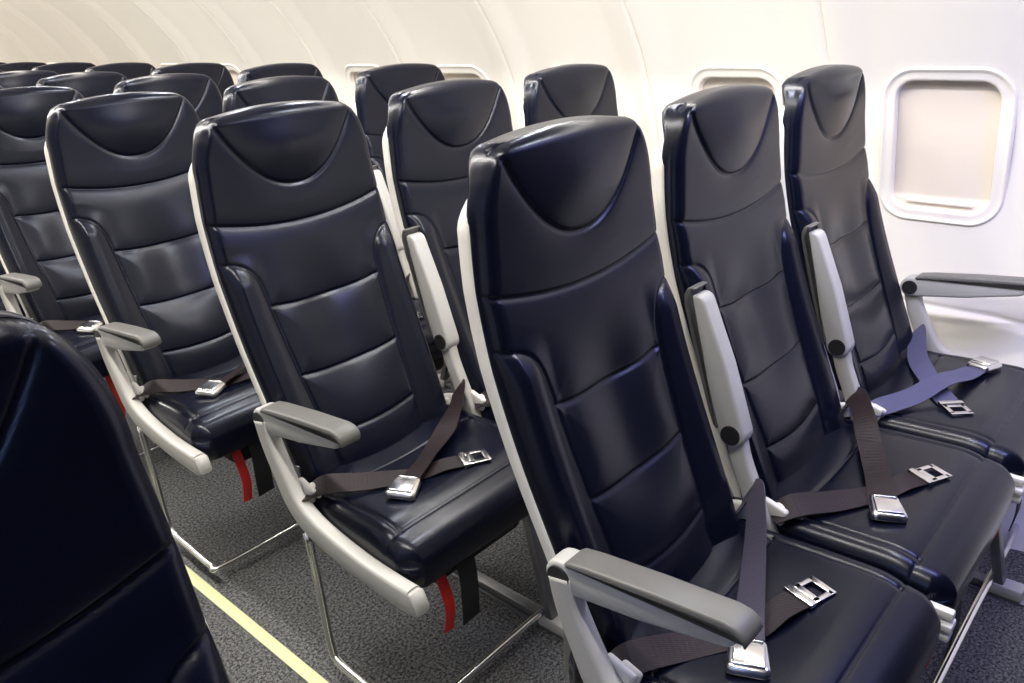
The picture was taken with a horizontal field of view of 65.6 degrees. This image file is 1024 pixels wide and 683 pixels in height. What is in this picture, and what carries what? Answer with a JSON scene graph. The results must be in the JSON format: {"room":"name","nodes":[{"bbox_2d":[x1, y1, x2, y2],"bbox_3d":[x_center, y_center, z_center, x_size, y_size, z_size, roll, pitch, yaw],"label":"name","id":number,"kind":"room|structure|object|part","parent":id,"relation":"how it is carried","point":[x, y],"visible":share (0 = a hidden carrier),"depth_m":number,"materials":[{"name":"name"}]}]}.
{"room":"aircraft cabin","nodes":[
{"label":"aircraft cabin","id":0,"kind":"room"},
{"bbox_2d":[0,0,1023,551],"bbox_3d":[-1.570,-1.024,3.962,10.545,1.620,0.649,17,30,39],"label":"wall","id":1,"kind":"structure","parent":0,"point":[652,50],"depth_m":2.37,"materials":[{"name":"plastic"}]},
{"bbox_3d":[-3.638,-1.640,5.706,0.555,1.620,0.649,17,30,39],"label":"sidewall panel","id":2,"kind":"part","parent":1,"relation":"part of","materials":[{"name":"plastic"}]},
{"bbox_3d":[-3.225,-1.516,5.357,0.555,1.620,0.649,17,30,39],"label":"sidewall panel","id":3,"kind":"part","parent":1,"relation":"part of","materials":[{"name":"plastic"}]},
{"bbox_3d":[-2.811,-1.393,5.008,0.555,1.620,0.649,17,30,39],"label":"sidewall panel","id":4,"kind":"part","parent":1,"relation":"part of","materials":[{"name":"plastic"}]},
{"bbox_3d":[-2.397,-1.270,4.659,0.555,1.620,0.649,17,30,39],"label":"sidewall panel","id":5,"kind":"part","parent":1,"relation":"part of","materials":[{"name":"plastic"}]},
{"bbox_3d":[-1.984,-1.147,4.310,0.555,1.620,0.649,17,30,39],"label":"sidewall panel","id":6,"kind":"part","parent":1,"relation":"part of","materials":[{"name":"plastic"}]},
{"bbox_2d":[160,63,174,66],"bbox_3d":[-1.818,-1.346,4.437,0.304,0.400,0.116,17,30,39],"label":"window","id":7,"kind":"structure","parent":1,"relation":"in","point":[163,64],"depth_m":4.34,"materials":[{"name":"white plastic"}]},
{"bbox_3d":[-1.570,-1.024,3.962,0.555,1.620,0.649,17,30,39],"label":"sidewall panel","id":8,"kind":"part","parent":1,"relation":"part of","materials":[{"name":"plastic"}]},
{"bbox_2d":[222,64,240,84],"bbox_3d":[-1.404,-1.222,4.088,0.304,0.400,0.116,17,30,39],"label":"window","id":9,"kind":"structure","parent":1,"relation":"in","point":[234,71],"depth_m":3.97,"materials":[{"name":"white plastic"}]},
{"bbox_3d":[-1.404,-1.222,4.088,0.304,0.400,0.116,17,30,39],"label":"frame","id":10,"kind":"part","parent":9,"relation":"part of","materials":[{"name":"white plastic"}]},
{"bbox_2d":[228,70,238,84],"bbox_3d":[-1.394,-1.229,4.098,0.242,0.336,0.081,17,30,39],"label":"shade","id":11,"kind":"object","parent":9,"relation":"attached to","point":[234,73],"depth_m":4.01,"materials":[{"name":"white plastic"}]},
{"bbox_3d":[-1.157,-0.900,3.612,0.555,1.620,0.649,17,30,39],"label":"sidewall panel","id":12,"kind":"part","parent":1,"relation":"part of","materials":[{"name":"plastic"}]},
{"bbox_3d":[-0.743,-0.777,3.264,0.555,1.620,0.649,17,30,39],"label":"sidewall panel","id":13,"kind":"part","parent":1,"relation":"part of","materials":[{"name":"plastic"}]},
{"bbox_2d":[344,64,377,100],"bbox_3d":[-0.577,-0.976,3.390,0.304,0.400,0.116,17,30,39],"label":"window","id":14,"kind":"structure","parent":1,"relation":"in","point":[351,71],"depth_m":3.36,"materials":[{"name":"white plastic"}]},
{"bbox_3d":[-0.329,-0.654,2.915,0.555,1.620,0.649,17,30,39],"label":"sidewall panel","id":15,"kind":"part","parent":1,"relation":"part of","materials":[{"name":"plastic"}]},
{"bbox_2d":[437,65,488,79],"bbox_3d":[-0.164,-0.853,3.041,0.304,0.400,0.116,17,30,39],"label":"window","id":16,"kind":"structure","parent":1,"relation":"in","point":[450,72],"depth_m":2.94,"materials":[{"name":"white plastic"}]},
{"bbox_2d":[444,74,480,79],"bbox_3d":[-0.153,-0.860,3.051,0.242,0.336,0.081,17,30,39],"label":"shade","id":17,"kind":"object","parent":16,"relation":"attached to","point":[447,76],"depth_m":2.97,"materials":[{"name":"white plastic"}]},
{"bbox_3d":[0.084,-0.531,2.566,0.555,1.620,0.649,17,30,39],"label":"sidewall panel","id":18,"kind":"part","parent":1,"relation":"part of","materials":[{"name":"plastic"}]},
{"bbox_2d":[552,65,623,115],"bbox_3d":[0.250,-0.730,2.692,0.304,0.400,0.116,17,30,39],"label":"window","id":19,"kind":"structure","parent":1,"relation":"in","point":[618,96],"depth_m":2.56,"materials":[{"name":"white plastic"}]},
{"bbox_3d":[0.498,-0.407,2.217,0.555,1.620,0.649,17,30,39],"label":"sidewall panel","id":20,"kind":"part","parent":1,"relation":"part of","materials":[{"name":"plastic"}]},
{"bbox_2d":[442,387,1023,606],"bbox_3d":[-1.621,-0.236,4.179,10.545,0.006,0.036,17,30,39],"label":"seat frame","id":21,"kind":"structure","parent":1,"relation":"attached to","point":[972,585],"depth_m":1.85,"materials":[{"name":"metal"}]},
{"bbox_2d":[689,66,782,112],"bbox_3d":[0.664,-0.606,2.343,0.304,0.400,0.116,17,30,39],"label":"window","id":22,"kind":"structure","parent":1,"relation":"in","point":[706,77],"depth_m":2.25,"materials":[{"name":"white plastic"}]},
{"bbox_2d":[703,78,775,96],"bbox_3d":[0.674,-0.613,2.353,0.242,0.336,0.081,17,30,39],"label":"shade","id":23,"kind":"object","parent":22,"relation":"attached to","point":[707,82],"depth_m":2.27,"materials":[{"name":"white plastic"}]},
{"bbox_3d":[0.911,-0.284,1.868,0.555,1.620,0.649,17,30,39],"label":"sidewall panel","id":24,"kind":"part","parent":1,"relation":"part of","materials":[{"name":"plastic"}]},
{"bbox_2d":[879,67,1017,225],"bbox_3d":[1.077,-0.483,1.994,0.304,0.400,0.116,17,30,39],"label":"window","id":25,"kind":"structure","parent":1,"relation":"in","point":[954,132],"depth_m":2.00,"materials":[{"name":"white plastic"}]},
{"bbox_2d":[906,198,971,207],"bbox_3d":[1.119,-0.363,2.086,0.160,0.008,0.008,17,30,39],"label":"grip","id":26,"kind":"object","parent":25,"relation":"attached to","point":[907,199],"visible":1,"depth_m":2.08,"materials":[{"name":"white plastic"}]},
{"bbox_2d":[894,81,1001,211],"bbox_3d":[1.088,-0.490,2.004,0.242,0.336,0.081,17,30,39],"label":"shade","id":27,"kind":"object","parent":25,"relation":"attached to","point":[948,134],"depth_m":2.01,"materials":[{"name":"white plastic"}]},
{"bbox_3d":[1.325,-0.161,1.519,0.555,1.620,0.649,17,30,39],"label":"sidewall panel","id":28,"kind":"part","parent":1,"relation":"part of","materials":[{"name":"plastic"}]},
{"bbox_2d":[125,357,1023,682],"bbox_3d":[-2.535,0.225,3.259,10.545,0.050,3.500,17,30,39],"label":"floor","id":29,"kind":"structure","parent":0,"point":[273,586],"depth_m":1.88,"materials":[{"name":"carpet"}]},
{"bbox_2d":[0,86,25,316],"bbox_3d":[-1.588,-0.527,3.360,0.674,1.153,1.463,17,30,39],"label":"seat","id":30,"kind":"object","parent":29,"relation":"on","point":[2,270],"visible":0.02,"depth_m":2.85,"materials":[{"name":"black leather"}]},
{"bbox_3d":[-2.026,-0.600,3.077,0.284,0.760,0.428,17,30,39],"label":"backrest","id":31,"kind":"part","parent":30,"relation":"part of","materials":[{"name":"black leather"}]},
{"bbox_2d":[0,294,25,316],"bbox_3d":[-1.824,-0.198,3.066,0.409,0.108,0.468,17,30,39],"label":"cushion","id":32,"kind":"object","parent":30,"relation":"on","point":[2,307],"depth_m":2.85,"materials":[{"name":"black leather"}]},
{"bbox_2d":[36,71,127,97],"bbox_3d":[-1.581,-0.625,3.358,0.625,0.971,0.511,17,30,39],"label":"seat","id":33,"kind":"object","parent":30,"relation":"attached to","point":[93,83],"visible":0.04,"depth_m":3.32,"materials":[{"name":"black leather"}]},
{"bbox_2d":[151,63,234,99],"bbox_3d":[-1.244,-0.773,3.670,0.659,0.971,0.499,17,30,39],"label":"seat","id":34,"kind":"object","parent":30,"relation":"attached to","point":[217,72],"visible":0.03,"depth_m":3.69,"materials":[{"name":"black leather"}]},
{"bbox_2d":[0,86,161,456],"bbox_3d":[-1.039,-0.363,2.896,0.674,1.153,1.463,17,30,39],"label":"seat","id":35,"kind":"object","parent":29,"relation":"on","point":[39,260],"visible":0.23,"depth_m":2.55,"materials":[{"name":"black leather"}]},
{"bbox_3d":[-1.477,-0.436,2.614,0.284,0.760,0.428,17,30,39],"label":"backrest","id":36,"kind":"part","parent":35,"relation":"part of","materials":[{"name":"black leather"}]},
{"bbox_2d":[40,320,105,333],"bbox_3d":[-1.305,-0.108,2.595,0.302,0.088,0.503,17,30,39],"label":"belt","id":37,"kind":"object","parent":35,"relation":"on","point":[89,327],"visible":0.29,"depth_m":2.48,"materials":[{"name":"fabric"}]},
{"bbox_3d":[-1.308,-0.053,2.463,0.044,0.006,0.051,4,26,12],"label":"buckle lever","id":38,"kind":"part","parent":37,"relation":"part of","materials":[{"name":"silver metal"}]},
{"bbox_2d":[52,314,125,376],"bbox_3d":[-1.275,-0.035,2.603,0.409,0.108,0.468,17,30,39],"label":"cushion","id":39,"kind":"object","parent":35,"relation":"on","point":[87,344],"depth_m":2.41,"materials":[{"name":"black leather"}]},
{"bbox_2d":[113,73,222,120],"bbox_3d":[-1.032,-0.462,2.894,0.625,0.971,0.511,17,30,39],"label":"seat","id":40,"kind":"object","parent":35,"relation":"attached to","point":[200,90],"visible":0.13,"depth_m":2.90,"materials":[{"name":"black leather"}]},
{"bbox_2d":[237,63,322,83],"bbox_3d":[-0.695,-0.609,3.207,0.659,0.971,0.499,17,30,39],"label":"seat","id":41,"kind":"object","parent":35,"relation":"attached to","point":[277,69],"visible":0.02,"depth_m":3.16,"materials":[{"name":"black leather"}]},
{"bbox_2d":[0,310,230,682],"bbox_3d":[-0.499,0.756,0.136,0.674,1.153,1.463,17,30,39],"label":"seat","id":42,"kind":"object","parent":29,"relation":"on","point":[96,586],"visible":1,"depth_m":0.53,"materials":[{"name":"black leather"}]},
{"bbox_2d":[44,92,450,572],"bbox_3d":[-0.490,-0.200,2.433,0.674,1.153,1.463,17,30,39],"label":"seat","id":43,"kind":"object","parent":29,"relation":"on","point":[118,164],"visible":0.6,"depth_m":2.07,"materials":[{"name":"black leather"}]},
{"bbox_3d":[-0.927,-0.272,2.151,0.284,0.760,0.428,17,30,39],"label":"backrest","id":44,"kind":"part","parent":43,"relation":"part of","materials":[{"name":"black leather"}]},
{"bbox_2d":[132,362,250,401],"bbox_3d":[-0.755,0.056,2.131,0.302,0.088,0.503,17,30,39],"label":"belt","id":45,"kind":"object","parent":43,"relation":"on","point":[211,388],"visible":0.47,"depth_m":2.02,"materials":[{"name":"brown woven fabric webbing"},{"name":"polished metal"}]},
{"bbox_3d":[-0.758,0.111,1.999,0.044,0.006,0.051,4,26,12],"label":"buckle lever","id":46,"kind":"part","parent":45,"relation":"part of","materials":[{"name":"silver metal"}]},
{"bbox_2d":[142,355,261,459],"bbox_3d":[-0.725,0.129,2.140,0.409,0.108,0.468,17,30,39],"label":"cushion","id":47,"kind":"object","parent":43,"relation":"on","point":[222,425],"depth_m":1.95,"materials":[{"name":"black leather"}]},
{"bbox_2d":[222,76,443,370],"bbox_3d":[-0.482,-0.298,2.431,0.625,0.971,0.511,17,30,39],"label":"seat","id":48,"kind":"object","parent":43,"relation":"attached to","point":[278,88],"visible":0.09,"depth_m":2.41,"materials":[{"name":"black leather"}]},
{"bbox_3d":[-0.608,-0.424,2.476,0.284,0.760,0.428,17,30,39],"label":"backrest","id":49,"kind":"part","parent":48,"relation":"part of","materials":[{"name":"black leather"}]},
{"bbox_3d":[-0.414,-0.431,2.637,0.050,0.282,0.040,-5,15,46],"label":"armrest","id":50,"kind":"part","parent":48,"relation":"part of","materials":[{"name":"grey plastic"}]},
{"bbox_2d":[406,273,422,317],"bbox_3d":[-0.436,-0.096,2.457,0.302,0.088,0.503,17,30,39],"label":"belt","id":51,"kind":"object","parent":48,"relation":"attached to","point":[408,275],"visible":0.06,"depth_m":2.61,"materials":[{"name":"fabric"}]},
{"bbox_2d":[412,297,442,360],"bbox_3d":[-0.406,-0.023,2.465,0.409,0.108,0.468,17,30,39],"label":"cushion","id":52,"kind":"object","parent":48,"relation":"on","point":[436,353],"depth_m":2.38,"materials":[{"name":"black leather"}]},
{"bbox_2d":[352,63,444,260],"bbox_3d":[-0.145,-0.445,2.743,0.659,0.971,0.499,17,30,39],"label":"seat","id":53,"kind":"object","parent":43,"relation":"attached to","point":[374,87],"visible":0.09,"depth_m":2.66,"materials":[{"name":"black leather"}]},
{"bbox_2d":[185,565,328,682],"bbox_3d":[-2.405,0.137,3.382,10.545,0.004,0.028,17,30,39],"label":"strip","id":54,"kind":"object","parent":29,"relation":"on","point":[296,664],"depth_m":1.85,"materials":[{"name":"yellow plastic"}]},
{"bbox_2d":[188,100,562,682],"bbox_3d":[0.060,-0.036,1.970,0.674,1.153,1.463,17,30,39],"label":"seat","id":55,"kind":"object","parent":29,"relation":"on","point":[302,257],"visible":0.84,"depth_m":1.62,"materials":[{"name":"black leather"}]},
{"bbox_3d":[-0.378,-0.109,1.687,0.284,0.760,0.428,17,30,39],"label":"backrest","id":56,"kind":"part","parent":55,"relation":"part of","materials":[{"name":"black leather"}]},
{"bbox_2d":[299,379,491,502],"bbox_3d":[-0.206,0.219,1.668,0.302,0.088,0.503,17,30,39],"label":"belt","id":57,"kind":"object","parent":55,"relation":"on","point":[404,484],"visible":0.96,"depth_m":1.59,"materials":[{"name":"brown woven fabric"},{"name":"brushed metal"}]},
{"bbox_3d":[-0.209,0.275,1.536,0.044,0.006,0.051,4,26,12],"label":"buckle lever","id":58,"kind":"part","parent":57,"relation":"part of","materials":[{"name":"silver metal"}]},
{"bbox_2d":[290,405,528,587],"bbox_3d":[-0.176,0.293,1.676,0.409,0.108,0.468,17,30,39],"label":"cushion","id":59,"kind":"object","parent":55,"relation":"on","point":[454,514],"depth_m":1.54,"materials":[{"name":"black leather"}]},
{"bbox_3d":[-0.184,-0.115,1.849,0.050,0.282,0.040,-5,15,46],"label":"armrest","id":60,"kind":"part","parent":55,"relation":"part of","materials":[{"name":"grey plastic"}]},
{"bbox_2d":[382,79,512,420],"bbox_3d":[0.067,-0.134,1.968,0.625,0.971,0.511,17,30,39],"label":"seat","id":61,"kind":"object","parent":55,"relation":"attached to","point":[430,135],"visible":0.21,"depth_m":1.92,"materials":[{"name":"black leather"}]},
{"bbox_2d":[461,404,495,420],"bbox_3d":[0.143,0.141,2.002,0.409,0.108,0.468,17,30,39],"label":"cushion","id":62,"kind":"object","parent":61,"relation":"on","point":[487,413],"depth_m":1.88,"materials":[{"name":"black leather"}]},
{"bbox_2d":[471,390,489,410],"bbox_3d":[0.114,0.067,1.993,0.302,0.088,0.503,17,30,39],"label":"belt","id":63,"kind":"object","parent":61,"relation":"attached to","point":[481,400],"visible":0.18,"depth_m":1.87,"materials":[{"name":"metal"}]},
{"bbox_2d":[518,64,617,128],"bbox_3d":[0.404,-0.282,2.280,0.659,0.971,0.499,17,30,39],"label":"seat","id":64,"kind":"object","parent":55,"relation":"attached to","point":[568,90],"visible":0.09,"depth_m":2.23,"materials":[{"name":"black leather"}]},
{"bbox_2d":[450,571,563,639],"bbox_3d":[-2.110,-0.004,3.682,10.545,0.006,0.036,17,30,39],"label":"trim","id":65,"kind":"structure","parent":29,"relation":"on","point":[482,590],"depth_m":1.89,"materials":[{"name":"metal"}]},
{"bbox_2d":[457,115,1023,682],"bbox_3d":[0.609,0.128,1.506,0.674,1.153,1.463,17,30,39],"label":"seat","id":66,"kind":"object","parent":29,"relation":"on","point":[585,364],"visible":0.93,"depth_m":1.17,"materials":[{"name":"black leather"}]},
{"bbox_3d":[0.171,0.055,1.224,0.284,0.760,0.428,17,30,39],"label":"backrest","id":67,"kind":"part","parent":66,"relation":"part of","materials":[{"name":"black leather"}]},
{"bbox_2d":[608,478,836,682],"bbox_3d":[0.328,0.368,1.217,0.257,0.107,0.498,17,30,39],"label":"belt","id":68,"kind":"object","parent":66,"relation":"on","point":[629,659],"visible":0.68,"depth_m":1.16,"materials":[{"name":"woven fabric webbing"},{"name":"brushed metal"}]},
{"bbox_3d":[0.328,0.431,1.102,0.044,0.006,0.050,6,27,14],"label":"buckle lever","id":69,"kind":"part","parent":68,"relation":"part of","materials":[{"name":"metal"}]},
{"bbox_3d":[0.365,0.048,1.385,0.050,0.282,0.040,-5,15,46],"label":"armrest","id":70,"kind":"part","parent":66,"relation":"part of","materials":[{"name":"grey plastic"}]},
{"bbox_2d":[569,519,940,682],"bbox_3d":[0.373,0.456,1.213,0.409,0.108,0.468,17,30,39],"label":"cushion","id":71,"kind":"object","parent":66,"relation":"on","point":[876,627],"depth_m":1.18,"materials":[{"name":"black leather"}]},
{"bbox_2d":[651,85,1023,668],"bbox_3d":[0.616,0.029,1.504,0.625,0.971,0.511,17,30,39],"label":"seat","id":72,"kind":"object","parent":66,"relation":"attached to","point":[722,222],"visible":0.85,"depth_m":1.51,"materials":[{"name":"black leather"}]},
{"bbox_3d":[0.491,-0.097,1.549,0.284,0.760,0.428,17,30,39],"label":"backrest","id":73,"kind":"part","parent":72,"relation":"part of","materials":[{"name":"black leather"}]},
{"bbox_3d":[0.685,-0.104,1.710,0.050,0.282,0.040,-5,15,46],"label":"armrest","id":74,"kind":"part","parent":72,"relation":"part of","materials":[{"name":"grey plastic"}]},
{"bbox_2d":[766,387,952,525],"bbox_3d":[0.663,0.231,1.530,0.302,0.088,0.503,17,30,39],"label":"belt","id":75,"kind":"object","parent":72,"relation":"attached to","point":[881,491],"visible":0.85,"depth_m":1.47,"materials":[{"name":"woven fabric webbing"},{"name":"brushed metal"}]},
{"bbox_3d":[0.660,0.286,1.398,0.044,0.006,0.050,4,26,12],"label":"buckle lever","id":76,"kind":"part","parent":75,"relation":"part of","materials":[{"name":"metal"}]},
{"bbox_2d":[732,418,1014,610],"bbox_3d":[0.693,0.304,1.538,0.409,0.108,0.468,17,30,39],"label":"cushion","id":77,"kind":"object","parent":72,"relation":"on","point":[952,523],"depth_m":1.43,"materials":[{"name":"black leather"}]},
{"bbox_2d":[779,64,1023,537],"bbox_3d":[0.953,-0.118,1.817,0.659,0.971,0.499,17,30,39],"label":"seat","id":78,"kind":"object","parent":66,"relation":"attached to","point":[825,180],"visible":0.73,"depth_m":1.85,"materials":[{"name":"black leather"}]},
{"bbox_3d":[0.810,-0.249,1.874,0.284,0.760,0.428,17,30,39],"label":"backrest","id":79,"kind":"part","parent":78,"relation":"part of","materials":[{"name":"black leather"}]},
{"bbox_2d":[844,350,1023,476],"bbox_3d":[1.012,0.152,1.863,0.409,0.108,0.468,17,30,39],"label":"cushion","id":80,"kind":"object","parent":78,"relation":"on","point":[995,430],"depth_m":1.74,"materials":[{"name":"black leather"}]},
{"bbox_2d":[871,324,1001,420],"bbox_3d":[0.970,0.077,1.867,0.268,0.084,0.502,17,30,39],"label":"belt","id":81,"kind":"object","parent":78,"relation":"on","point":[934,385],"visible":0.82,"depth_m":1.82,"materials":[{"name":"woven fabric webbing"},{"name":"brushed metal"}]},
{"bbox_3d":[1.135,0.048,1.911,0.050,0.006,0.044,-13,22,-29],"label":"buckle lever","id":82,"kind":"part","parent":81,"relation":"part of","materials":[{"name":"metal"}]},
{"bbox_3d":[-2.131,-0.690,3.820,0.659,1.153,1.451,17,30,39],"label":"seat","id":83,"kind":"object","parent":29,"relation":"on","visible":0},
{"bbox_2d":[0,70,58,88],"bbox_3d":[-2.130,-0.789,3.821,0.625,0.971,0.511,17,30,39],"label":"seat","id":84,"kind":"object","parent":83,"relation":"attached to","point":[22,78],"visible":0.02,"depth_m":3.78,"materials":[{"name":"black leather"}]},
{"bbox_2d":[84,62,155,79],"bbox_3d":[-1.793,-0.936,4.133,0.659,0.971,0.499,17,30,39],"label":"seat","id":85,"kind":"object","parent":83,"relation":"attached to","point":[130,70],"visible":0.04,"depth_m":4.12,"materials":[{"name":"black leather"}]},
{"bbox_3d":[-2.680,-0.853,4.283,0.659,1.153,1.451,17,30,39],"label":"seat","id":86,"kind":"object","parent":29,"relation":"on","visible":0},
{"bbox_2d":[32,62,95,74],"bbox_3d":[-2.342,-1.100,4.597,0.659,0.971,0.499,17,30,39],"label":"seat","id":87,"kind":"object","parent":86,"relation":"attached to","point":[65,67],"visible":0.02,"depth_m":4.56,"materials":[{"name":"black leather"}]},
{"bbox_3d":[-3.229,-1.017,4.746,0.659,1.153,1.451,17,30,39],"label":"seat","id":88,"kind":"object","parent":29,"relation":"on","visible":0},
{"bbox_2d":[0,62,46,71],"bbox_3d":[-2.892,-1.264,5.060,0.659,0.971,0.499,17,30,39],"label":"seat","id":89,"kind":"object","parent":88,"relation":"attached to","point":[17,66],"visible":0.03,"depth_m":5.03,"materials":[{"name":"black leather"}]}
]}

